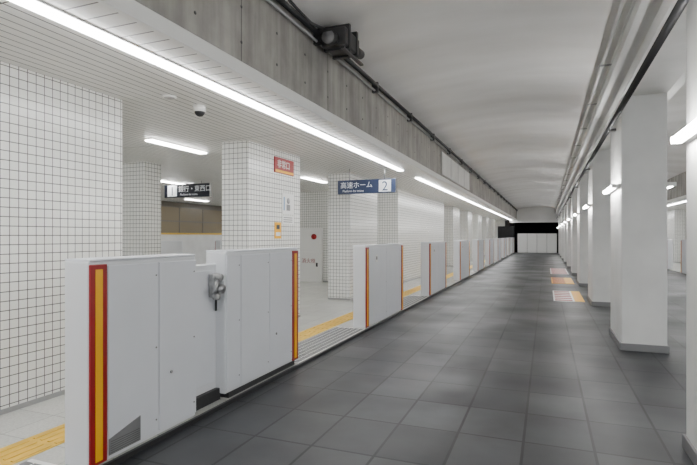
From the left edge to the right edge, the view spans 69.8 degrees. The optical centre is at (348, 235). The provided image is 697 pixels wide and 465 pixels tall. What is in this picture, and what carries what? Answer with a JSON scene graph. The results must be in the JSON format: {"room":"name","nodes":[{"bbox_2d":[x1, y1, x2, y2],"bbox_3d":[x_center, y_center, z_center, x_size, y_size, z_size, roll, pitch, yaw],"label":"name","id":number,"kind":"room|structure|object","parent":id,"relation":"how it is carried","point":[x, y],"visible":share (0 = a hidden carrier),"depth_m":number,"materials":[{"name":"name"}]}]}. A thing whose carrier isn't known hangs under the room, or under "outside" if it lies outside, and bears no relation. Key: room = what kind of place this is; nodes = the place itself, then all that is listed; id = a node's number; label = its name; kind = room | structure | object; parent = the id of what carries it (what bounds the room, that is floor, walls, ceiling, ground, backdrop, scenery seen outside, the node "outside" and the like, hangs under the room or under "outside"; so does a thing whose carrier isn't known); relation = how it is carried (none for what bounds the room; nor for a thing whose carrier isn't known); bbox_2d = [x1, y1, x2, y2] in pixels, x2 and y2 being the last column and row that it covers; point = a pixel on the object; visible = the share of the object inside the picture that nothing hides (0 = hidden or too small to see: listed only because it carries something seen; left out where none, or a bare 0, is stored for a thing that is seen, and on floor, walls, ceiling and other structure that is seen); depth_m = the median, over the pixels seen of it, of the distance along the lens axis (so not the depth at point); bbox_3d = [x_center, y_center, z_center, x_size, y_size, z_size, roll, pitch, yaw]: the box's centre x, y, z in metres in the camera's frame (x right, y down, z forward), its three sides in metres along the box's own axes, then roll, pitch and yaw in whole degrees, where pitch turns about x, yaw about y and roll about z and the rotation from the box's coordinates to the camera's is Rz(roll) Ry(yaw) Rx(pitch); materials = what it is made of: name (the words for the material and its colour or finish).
{"room":"metro station","nodes":[
{"label":"metro station","id":0,"kind":"room"},
{"bbox_2d":[0,61,121,414],"bbox_3d":[-4.344,0.015,0.574,0.516,2.790,9.886,0,0,22],"label":"wall","id":1,"kind":"structure","parent":0,"point":[61,141],"depth_m":4.29,"materials":[{"name":"white tile"}]},
{"bbox_2d":[161,201,221,264],"bbox_3d":[-5.733,0.440,23.781,0.230,4.400,52.000,0,0,22],"label":"wall","id":2,"kind":"structure","parent":0,"point":[198,226],"depth_m":21.33,"materials":[{"name":"paint"}]},
{"bbox_2d":[0,0,516,219],"bbox_3d":[-0.357,-1.424,21.652,11.795,0.112,52.000,0,0,22],"label":"ceiling","id":3,"kind":"structure","parent":0,"point":[29,40],"depth_m":5.17,"materials":[{"name":"white"}]},
{"bbox_2d":[162,95,176,99],"bbox_3d":[-1.772,-1.372,4.950,0.140,0.016,0.140,0,0,22],"label":"ceiling speaker","id":4,"kind":"object","parent":3,"relation":"attached to","point":[170,97],"depth_m":4.92},
{"bbox_2d":[161,180,185,183],"bbox_3d":[-4.441,-1.365,12.960,0.170,0.030,1.270,0,0,22],"label":"strip light","id":5,"kind":"object","parent":3,"relation":"attached to","point":[164,181],"depth_m":12.64,"materials":[{"name":"white plastic"}]},
{"bbox_2d":[143,138,208,153],"bbox_3d":[-2.612,-1.365,7.665,0.170,0.030,1.270,0,0,22],"label":"strip light","id":6,"kind":"object","parent":3,"relation":"attached to","point":[151,140],"depth_m":7.54,"materials":[{"name":"white plastic"}]},
{"bbox_2d":[164,181,211,197],"bbox_3d":[-4.053,-1.177,12.621,1.422,0.405,0.098,0,0,22],"label":"hanging sign","id":7,"kind":"object","parent":3,"relation":"hanging from","point":[201,189],"visible":1,"depth_m":12.56,"materials":[{"name":"black"}]},
{"bbox_2d":[193,104,205,116],"bbox_3d":[-1.579,-1.323,5.303,0.136,0.115,0.136,0,0,22],"label":"dome camera","id":8,"kind":"object","parent":3,"relation":"attached to","point":[199,110],"visible":1,"depth_m":5.26,"materials":[{"name":"white plastic"}]},
{"bbox_2d":[8,0,403,170],"bbox_3d":[-1.775,-1.365,3.177,0.135,0.030,15.640,0,0,22],"label":"strip light","id":9,"kind":"object","parent":3,"relation":"attached to","point":[40,7],"depth_m":3.92,"materials":[{"name":"white plastic"}]},
{"bbox_2d":[301,176,326,182],"bbox_3d":[-0.826,-1.365,12.174,0.170,0.030,1.270,0,0,22],"label":"strip light","id":10,"kind":"object","parent":3,"relation":"attached to","point":[304,177],"depth_m":11.99,"materials":[{"name":"white plastic"}]},
{"bbox_2d":[337,167,396,194],"bbox_3d":[0.370,-1.117,10.117,1.252,0.525,0.098,0,0,22],"label":"hanging sign","id":11,"kind":"object","parent":3,"relation":"hanging from","point":[368,186],"visible":1,"depth_m":10.07,"materials":[{"name":"blue"}]},
{"bbox_2d":[414,177,482,206],"bbox_3d":[3.912,-1.365,17.542,0.135,0.030,12.540,0,0,22],"label":"strip light","id":12,"kind":"object","parent":3,"relation":"attached to","point":[418,178],"depth_m":14.60,"materials":[{"name":"white plastic"}]},
{"bbox_2d":[482,207,510,219],"bbox_3d":[10.281,-1.365,33.627,0.135,0.030,20.940,0,0,22],"label":"strip light","id":13,"kind":"object","parent":3,"relation":"attached to","point":[482,207],"depth_m":28.92,"materials":[{"name":"white plastic"}]},
{"bbox_2d":[135,0,516,218],"bbox_3d":[4.853,-2.120,19.589,0.602,1.280,52.000,0,0,22],"label":"concrete beam","id":14,"kind":"structure","parent":0,"point":[255,33],"depth_m":5.25,"materials":[{"name":"grey concrete"}]},
{"bbox_2d":[317,23,364,65],"bbox_3d":[-0.107,-2.158,5.693,0.410,0.335,0.900,0,0,22],"label":"loudspeaker","id":15,"kind":"object","parent":14,"relation":"attached to","point":[339,41],"visible":0.97,"depth_m":5.44,"materials":[{"name":"grey metal"}]},
{"bbox_2d":[288,0,324,29],"bbox_3d":[-0.428,-2.198,4.878,0.090,0.190,1.172,0,0,26],"label":"hanging cable","id":16,"kind":"object","parent":15,"relation":"attached to","point":[289,1],"visible":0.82,"depth_m":4.81,"materials":[{"name":"black rubber"}]},
{"bbox_2d":[266,0,517,210],"bbox_3d":[5.174,-2.195,19.462,0.088,0.150,52.000,0,0,22],"label":"cable","id":17,"kind":"object","parent":14,"relation":"attached to","point":[375,87],"visible":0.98,"depth_m":7.10,"materials":[{"name":"black rubber"}]},
{"bbox_2d":[441,152,468,189],"bbox_3d":[3.127,-1.785,14.357,0.045,0.550,4.600,0,0,22],"label":"panel board","id":18,"kind":"object","parent":14,"relation":"attached to","point":[450,169],"visible":1,"depth_m":13.66,"materials":[{"name":"paint"}]},
{"bbox_2d":[0,252,693,464],"bbox_3d":[6.805,1.575,18.817,19.600,0.330,52.001,0,0,22],"label":"floor","id":19,"kind":"structure","parent":0,"point":[489,368],"depth_m":4.51,"materials":[{"name":"grey tile"}]},
{"bbox_2d":[19,459,55,464],"bbox_3d":[-2.189,1.406,2.050,0.460,0.008,2.200,0,0,22],"label":"threshold","id":20,"kind":"object","parent":19,"relation":"on","point":[32,461],"visible":1,"depth_m":3.09,"materials":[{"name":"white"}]},
{"bbox_2d":[122,161,160,255],"bbox_3d":[-4.060,0.015,9.577,0.816,2.790,0.436,0,0,22],"label":"tiled column","id":21,"kind":"structure","parent":19,"relation":"on","point":[141,181],"depth_m":9.36,"materials":[{"name":"white tile"}]},
{"bbox_2d":[161,241,182,253],"bbox_3d":[-5.517,0.775,13.746,0.230,1.269,2.600,0,0,22],"label":"sign","id":22,"kind":"object","parent":19,"relation":"on","point":[167,247],"visible":0.2,"depth_m":14.49,"materials":[{"name":"white"}]},
{"bbox_2d":[65,247,297,464],"bbox_3d":[-1.156,0.768,4.303,0.232,1.284,2.710,0,0,22],"label":"gate","id":23,"kind":"object","parent":19,"relation":"on","point":[152,341],"visible":1,"depth_m":3.60,"materials":[{"name":"white metal"}]},
{"bbox_2d":[215,240,221,249],"bbox_3d":[-3.879,0.775,17.884,0.230,1.269,2.600,0,0,22],"label":"gate","id":24,"kind":"object","parent":19,"relation":"on","point":[218,243],"visible":0.14,"depth_m":16.68,"materials":[{"name":"white metal"}]},
{"bbox_2d":[0,260,484,464],"bbox_3d":[4.378,1.405,19.777,0.300,0.009,52.000,0,0,22],"label":"tactile paving","id":25,"kind":"object","parent":19,"relation":"on","point":[21,450],"visible":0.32,"depth_m":3.46,"materials":[{"name":"yellow tile"}]},
{"bbox_2d":[222,140,300,316],"bbox_3d":[-1.357,0.015,8.050,0.466,2.790,1.646,0,0,22],"label":"tiled column","id":26,"kind":"structure","parent":19,"relation":"on","point":[252,191],"depth_m":7.37,"materials":[{"name":"white tile"}]},
{"bbox_2d":[274,222,280,238],"bbox_3d":[-1.129,-0.090,7.997,0.013,0.260,0.200,0,0,22],"label":"notice","id":27,"kind":"object","parent":26,"relation":"attached to","point":[277,225],"visible":1,"depth_m":7.97,"materials":[{"name":"orange paper"}]},
{"bbox_2d":[274,156,293,175],"bbox_3d":[-1.050,-1.135,8.181,0.025,0.250,0.640,0,0,22],"label":"warning sign","id":28,"kind":"object","parent":26,"relation":"attached to","point":[283,166],"visible":1,"depth_m":8.14,"materials":[{"name":"red paint"}]},
{"bbox_2d":[282,193,293,214],"bbox_3d":[-1.004,-0.530,8.313,0.013,0.340,0.400,0,0,22],"label":"poster","id":29,"kind":"object","parent":26,"relation":"attached to","point":[287,199],"visible":1,"depth_m":8.29,"materials":[{"name":"white paper"}]},
{"bbox_2d":[282,216,293,223],"bbox_3d":[-1.004,-0.265,8.313,0.013,0.130,0.400,0,0,22],"label":"poster","id":30,"kind":"object","parent":26,"relation":"attached to","point":[285,219],"visible":1,"depth_m":8.29,"materials":[{"name":"white paper"}]},
{"bbox_2d":[102,252,514,464],"bbox_3d":[5.013,1.423,19.526,0.025,0.034,52.000,0,0,22],"label":"trim","id":31,"kind":"structure","parent":19,"relation":"on","point":[142,447],"depth_m":4.36,"materials":[{"name":"black rubber"}]},
{"bbox_2d":[300,228,322,281],"bbox_3d":[-1.202,0.585,15.409,0.820,1.650,0.210,0,0,22],"label":"tall cabinet","id":32,"kind":"object","parent":19,"relation":"on","point":[311,239],"visible":0.98,"depth_m":15.36,"materials":[{"name":"white metal"}]},
{"bbox_2d":[294,327,363,362],"bbox_3d":[-0.367,1.406,6.652,0.460,0.008,2.200,0,0,22],"label":"threshold","id":33,"kind":"object","parent":19,"relation":"on","point":[314,345],"visible":0.79,"depth_m":6.66,"materials":[{"name":"white metal"}]},
{"bbox_2d":[328,173,376,299],"bbox_3d":[0.144,0.015,11.935,0.536,2.790,1.916,0,0,22],"label":"tiled column","id":34,"kind":"structure","parent":19,"relation":"on","point":[352,218],"depth_m":11.10,"materials":[{"name":"white tile"}]},
{"bbox_2d":[353,243,402,327],"bbox_3d":[0.555,0.775,8.627,0.230,1.269,2.110,0,0,22],"label":"gate","id":35,"kind":"object","parent":19,"relation":"on","point":[377,268],"visible":1,"depth_m":8.07,"materials":[{"name":"white metal"}]},
{"bbox_2d":[403,295,427,308],"bbox_3d":[1.253,1.406,10.743,0.460,0.008,2.300,0,0,22],"label":"threshold","id":36,"kind":"object","parent":19,"relation":"on","point":[409,300],"visible":0.64,"depth_m":11.04,"materials":[{"name":"white"}]},
{"bbox_2d":[420,241,445,295],"bbox_3d":[2.193,0.775,12.764,0.230,1.269,2.110,0,0,22],"label":"gate","id":37,"kind":"object","parent":19,"relation":"on","point":[433,253],"visible":1,"depth_m":12.14,"materials":[{"name":"white metal"}]},
{"bbox_2d":[444,206,458,266],"bbox_3d":[4.920,0.015,23.972,0.516,2.790,1.816,0,0,22],"label":"tiled column","id":38,"kind":"structure","parent":19,"relation":"on","point":[451,213],"depth_m":23.14,"materials":[{"name":"white tile"}]},
{"bbox_2d":[453,240,469,279],"bbox_3d":[3.831,0.775,16.902,0.230,1.269,2.110,0,0,22],"label":"gate","id":39,"kind":"object","parent":19,"relation":"on","point":[461,248],"visible":1,"depth_m":16.14,"materials":[{"name":"white metal"}]},
{"bbox_2d":[459,211,471,260],"bbox_3d":[6.614,0.015,28.249,0.516,2.790,1.816,0,0,22],"label":"tiled column","id":40,"kind":"structure","parent":19,"relation":"on","point":[465,217],"depth_m":27.47,"materials":[{"name":"white tile"}]},
{"bbox_2d":[472,214,481,257],"bbox_3d":[8.307,0.015,32.526,0.516,2.790,1.816,0,0,22],"label":"tiled column","id":41,"kind":"structure","parent":19,"relation":"on","point":[476,218],"depth_m":31.71,"materials":[{"name":"white tile"}]},
{"bbox_2d":[473,239,483,270],"bbox_3d":[5.469,0.775,21.039,0.230,1.269,2.110,0,0,22],"label":"gate","id":42,"kind":"object","parent":19,"relation":"on","point":[478,244],"visible":0.98,"depth_m":20.18,"materials":[{"name":"white metal"}]},
{"bbox_2d":[482,217,488,255],"bbox_3d":[10.000,0.015,36.803,0.516,2.790,1.816,0,0,22],"label":"tiled column","id":43,"kind":"structure","parent":19,"relation":"on","point":[485,220],"depth_m":35.95,"materials":[{"name":"white tile"}]},
{"bbox_2d":[485,239,493,264],"bbox_3d":[7.107,0.775,25.177,0.230,1.269,2.110,0,0,22],"label":"gate","id":44,"kind":"object","parent":19,"relation":"on","point":[489,243],"visible":0.98,"depth_m":24.23,"materials":[{"name":"white metal"}]},
{"bbox_2d":[489,219,494,238],"bbox_3d":[11.694,0.015,41.080,0.516,2.790,1.816,0,0,22],"label":"tiled column","id":45,"kind":"structure","parent":19,"relation":"on","point":[491,221],"depth_m":40.22,"materials":[{"name":"white tile"}]},
{"bbox_2d":[494,238,500,260],"bbox_3d":[8.745,0.775,29.314,0.230,1.269,2.110,0,0,22],"label":"gate","id":46,"kind":"object","parent":19,"relation":"on","point":[497,241],"visible":1,"depth_m":28.37,"materials":[{"name":"white metal"}]},
{"bbox_2d":[501,238,506,257],"bbox_3d":[10.384,0.775,33.452,0.230,1.269,2.110,0,0,22],"label":"gate","id":47,"kind":"object","parent":19,"relation":"on","point":[503,240],"visible":0.94,"depth_m":32.49,"materials":[{"name":"white metal"}]},
{"bbox_2d":[506,238,510,254],"bbox_3d":[12.022,0.775,37.589,0.230,1.269,2.110,0,0,22],"label":"gate","id":48,"kind":"object","parent":19,"relation":"on","point":[508,239],"visible":0.89,"depth_m":36.62,"materials":[{"name":"white metal"}]},
{"bbox_2d":[511,238,513,252],"bbox_3d":[13.660,0.775,41.727,0.230,1.269,2.110,0,0,22],"label":"gate","id":49,"kind":"object","parent":19,"relation":"on","point":[512,239],"visible":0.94,"depth_m":40.74,"materials":[{"name":"white metal"}]},
{"bbox_2d":[518,233,556,252],"bbox_3d":[15.960,0.615,42.349,3.100,1.650,0.300,0,0,22],"label":"barrier","id":50,"kind":"object","parent":19,"relation":"on","point":[527,243],"visible":0.96,"depth_m":42.28,"materials":[{"name":"white metal"}]},
{"bbox_2d":[550,268,567,273],"bbox_3d":[8.623,1.435,20.516,0.630,0.009,3.500,0,0,22],"label":"floor mat","id":51,"kind":"object","parent":19,"relation":"on","point":[552,270],"visible":1,"depth_m":20.15,"materials":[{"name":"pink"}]},
{"bbox_2d":[558,215,559,254],"bbox_3d":[16.556,-0.160,38.746,0.536,3.200,1.196,0,0,22],"label":"concrete pillar","id":52,"kind":"structure","parent":19,"relation":"on","point":[559,215],"depth_m":38.28,"materials":[{"name":"white paint"}]},
{"bbox_2d":[560,210,561,256],"bbox_3d":[14.973,-0.160,34.748,0.536,3.200,1.196,0,0,22],"label":"concrete pillar","id":53,"kind":"structure","parent":19,"relation":"on","point":[560,210],"depth_m":34.28,"materials":[{"name":"white paint"}]},
{"bbox_2d":[551,277,573,283],"bbox_3d":[6.893,1.435,16.146,0.630,0.009,2.300,0,0,22],"label":"floor mat","id":54,"kind":"object","parent":19,"relation":"on","point":[555,280],"visible":1,"depth_m":16.08,"materials":[{"name":"orange paint"}]},
{"bbox_2d":[561,208,563,259],"bbox_3d":[13.390,-0.160,30.750,0.536,3.200,1.196,0,0,22],"label":"concrete pillar","id":55,"kind":"structure","parent":19,"relation":"on","point":[562,258],"depth_m":30.28,"materials":[{"name":"white paint"}]},
{"bbox_2d":[563,203,566,262],"bbox_3d":[11.807,-0.160,26.752,0.536,3.200,1.196,0,0,22],"label":"concrete pillar","id":56,"kind":"structure","parent":19,"relation":"on","point":[565,207],"depth_m":26.29,"materials":[{"name":"white paint"}]},
{"bbox_2d":[566,196,570,267],"bbox_3d":[10.224,-0.160,22.754,0.536,3.200,1.196,0,0,22],"label":"concrete pillar","id":57,"kind":"structure","parent":19,"relation":"on","point":[568,265],"depth_m":22.28,"materials":[{"name":"white paint"}]},
{"bbox_2d":[553,291,584,301],"bbox_3d":[5.255,1.435,12.009,0.630,0.009,2.200,0,0,22],"label":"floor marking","id":58,"kind":"object","parent":19,"relation":"on","point":[570,296],"visible":1,"depth_m":11.83,"materials":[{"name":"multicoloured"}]},
{"bbox_2d":[570,188,576,274],"bbox_3d":[8.641,-0.160,18.756,0.536,3.200,1.196,0,0,22],"label":"concrete pillar","id":59,"kind":"structure","parent":19,"relation":"on","point":[573,271],"depth_m":18.28,"materials":[{"name":"white paint"}]},
{"bbox_2d":[577,174,587,286],"bbox_3d":[7.058,-0.160,14.758,0.536,3.200,1.196,0,0,22],"label":"concrete pillar","id":60,"kind":"structure","parent":19,"relation":"on","point":[582,190],"depth_m":14.28,"materials":[{"name":"white paint"}]},
{"bbox_2d":[587,150,610,306],"bbox_3d":[5.476,-0.160,10.760,0.536,3.200,1.196,0,0,22],"label":"concrete pillar","id":61,"kind":"structure","parent":19,"relation":"on","point":[599,174],"depth_m":10.26,"materials":[{"name":"white paint"}]},
{"bbox_2d":[609,93,668,353],"bbox_3d":[3.893,-0.160,6.762,0.536,3.200,1.196,0,0,22],"label":"concrete pillar","id":62,"kind":"structure","parent":19,"relation":"on","point":[639,140],"depth_m":6.24,"materials":[{"name":"white paint"}]},
{"bbox_2d":[667,239,672,268],"bbox_3d":[14.155,0.775,22.386,0.230,1.269,2.110,0,0,22],"label":"gate","id":63,"kind":"object","parent":19,"relation":"on","point":[669,241],"visible":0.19,"depth_m":21.41,"materials":[{"name":"white metal"}]},
{"bbox_2d":[667,210,684,262],"bbox_3d":[17.722,0.015,27.077,0.516,2.790,1.816,0,0,22],"label":"tiled column","id":64,"kind":"structure","parent":19,"relation":"on","point":[675,218],"depth_m":26.30,"materials":[{"name":"white tile"}]},
{"bbox_2d":[681,240,685,273],"bbox_3d":[12.517,0.775,18.249,0.230,1.269,2.110,0,0,22],"label":"gate","id":65,"kind":"object","parent":19,"relation":"on","point":[683,242],"visible":0.36,"depth_m":18.88,"materials":[{"name":"white metal"}]},
{"bbox_2d":[682,0,696,464],"bbox_3d":[2.310,-0.160,2.764,0.536,3.200,1.196,0,0,22],"label":"concrete pillar","id":66,"kind":"structure","parent":19,"relation":"on","point":[689,440],"depth_m":3.26,"materials":[{"name":"white paint"}]},
{"bbox_2d":[300,188,399,281],"bbox_3d":[-0.667,0.015,15.429,4.616,2.790,0.216,0,0,22],"label":"wall","id":67,"kind":"structure","parent":0,"point":[314,204],"depth_m":15.31,"materials":[{"name":"white tile"}]},
{"bbox_2d":[400,189,443,282],"bbox_3d":[2.529,0.015,17.933,0.516,2.790,6.806,0,0,22],"label":"wall","id":68,"kind":"structure","parent":0,"point":[421,218],"depth_m":16.55,"materials":[{"name":"white tile"}]},
{"bbox_2d":[286,0,632,208],"bbox_3d":[6.637,-2.595,18.883,3.240,0.530,52.000,0,0,22],"label":"ceiling","id":69,"kind":"structure","parent":0,"point":[507,86],"depth_m":7.32,"materials":[{"name":"painted metal"}]},
{"bbox_2d":[495,220,513,237],"bbox_3d":[14.728,0.440,43.718,23.600,4.400,0.260,0,0,22],"label":"wall","id":70,"kind":"structure","parent":0,"point":[501,231],"depth_m":44.04,"materials":[{"name":"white tile"}]},
{"bbox_2d":[505,220,514,251],"bbox_3d":[19.477,-0.560,46.070,9.100,5.000,7.990,0,0,22],"label":"tunnel bore","id":71,"kind":"object","parent":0,"point":[507,223],"visible":0.02,"depth_m":47.50,"materials":[{"name":"black"}]},
{"bbox_2d":[509,207,557,222],"bbox_3d":[17.948,-2.010,42.207,8.300,1.700,0.300,0,0,22],"label":"lintel","id":72,"kind":"object","parent":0,"point":[528,214],"visible":0.14,"depth_m":42.81,"materials":[{"name":"paint"}]},
{"bbox_2d":[515,222,557,252],"bbox_3d":[17.684,-0.060,51.184,23.600,6.000,0.200,0,0,22],"label":"wall","id":73,"kind":"structure","parent":0,"point":[542,227],"depth_m":50.59,"materials":[{"name":"black"}]},
{"bbox_2d":[555,0,685,214],"bbox_3d":[8.413,-2.285,18.180,0.860,1.050,52.000,0,0,22],"label":"concrete beam","id":74,"kind":"object","parent":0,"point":[666,73],"visible":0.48,"depth_m":5.33,"materials":[{"name":"grey concrete"}]},
{"bbox_2d":[583,204,591,208],"bbox_3d":[5.190,-0.640,10.867,0.106,0.050,1.050,0,0,22],"label":"lamp","id":75,"kind":"object","parent":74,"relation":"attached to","point":[586,206],"visible":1,"depth_m":10.55,"materials":[{"name":"white plastic"}]},
{"bbox_2d":[555,0,635,209],"bbox_3d":[8.037,-2.163,18.329,0.210,0.055,52.000,0,0,22],"label":"ceiling pipe","id":76,"kind":"object","parent":74,"relation":"attached to","point":[622,3],"visible":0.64,"depth_m":6.44,"materials":[{"name":"metal"}]},
{"bbox_2d":[603,184,620,193],"bbox_3d":[3.607,-0.640,6.870,0.106,0.050,1.050,0,0,22],"label":"lamp","id":77,"kind":"object","parent":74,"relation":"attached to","point":[613,187],"visible":1,"depth_m":6.62,"materials":[{"name":"white plastic"}]},
{"bbox_2d":[556,0,689,218],"bbox_3d":[8.128,-1.471,18.292,0.109,0.082,52.000,0,0,22],"label":"cable conduit","id":78,"kind":"object","parent":74,"relation":"attached to","point":[680,5],"visible":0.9,"depth_m":4.40,"materials":[{"name":"black metal"}]},
{"bbox_2d":[670,118,696,144],"bbox_3d":[2.024,-0.640,2.872,0.106,0.050,1.050,0,0,22],"label":"lamp","id":79,"kind":"object","parent":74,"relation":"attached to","point":[686,135],"visible":1,"depth_m":3.12,"materials":[{"name":"white plastic"}]},
{"bbox_2d":[667,182,676,188],"bbox_3d":[4.174,-0.640,6.645,0.106,0.050,1.050,0,0,22],"label":"lamp","id":80,"kind":"object","parent":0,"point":[669,184],"visible":0.45,"depth_m":6.17,"materials":[{"name":"white plastic"}]},
{"bbox_2d":[667,82,685,179],"bbox_3d":[10.189,-2.595,17.476,3.240,0.530,52.000,0,0,22],"label":"ceiling","id":81,"kind":"structure","parent":0,"point":[676,106],"depth_m":11.67,"materials":[{"name":"paint"}]},
{"bbox_2d":[667,195,685,216],"bbox_3d":[13.908,-1.430,16.004,4.720,0.100,52.000,0,0,22],"label":"ceiling","id":82,"kind":"structure","parent":0,"point":[681,206],"depth_m":21.90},
{"bbox_2d":[667,171,685,199],"bbox_3d":[11.974,-2.120,16.770,0.600,1.280,52.000,0,0,22],"label":"concrete beam","id":83,"kind":"structure","parent":0,"point":[679,190],"depth_m":19.12,"materials":[{"name":"grey concrete"}]}
]}

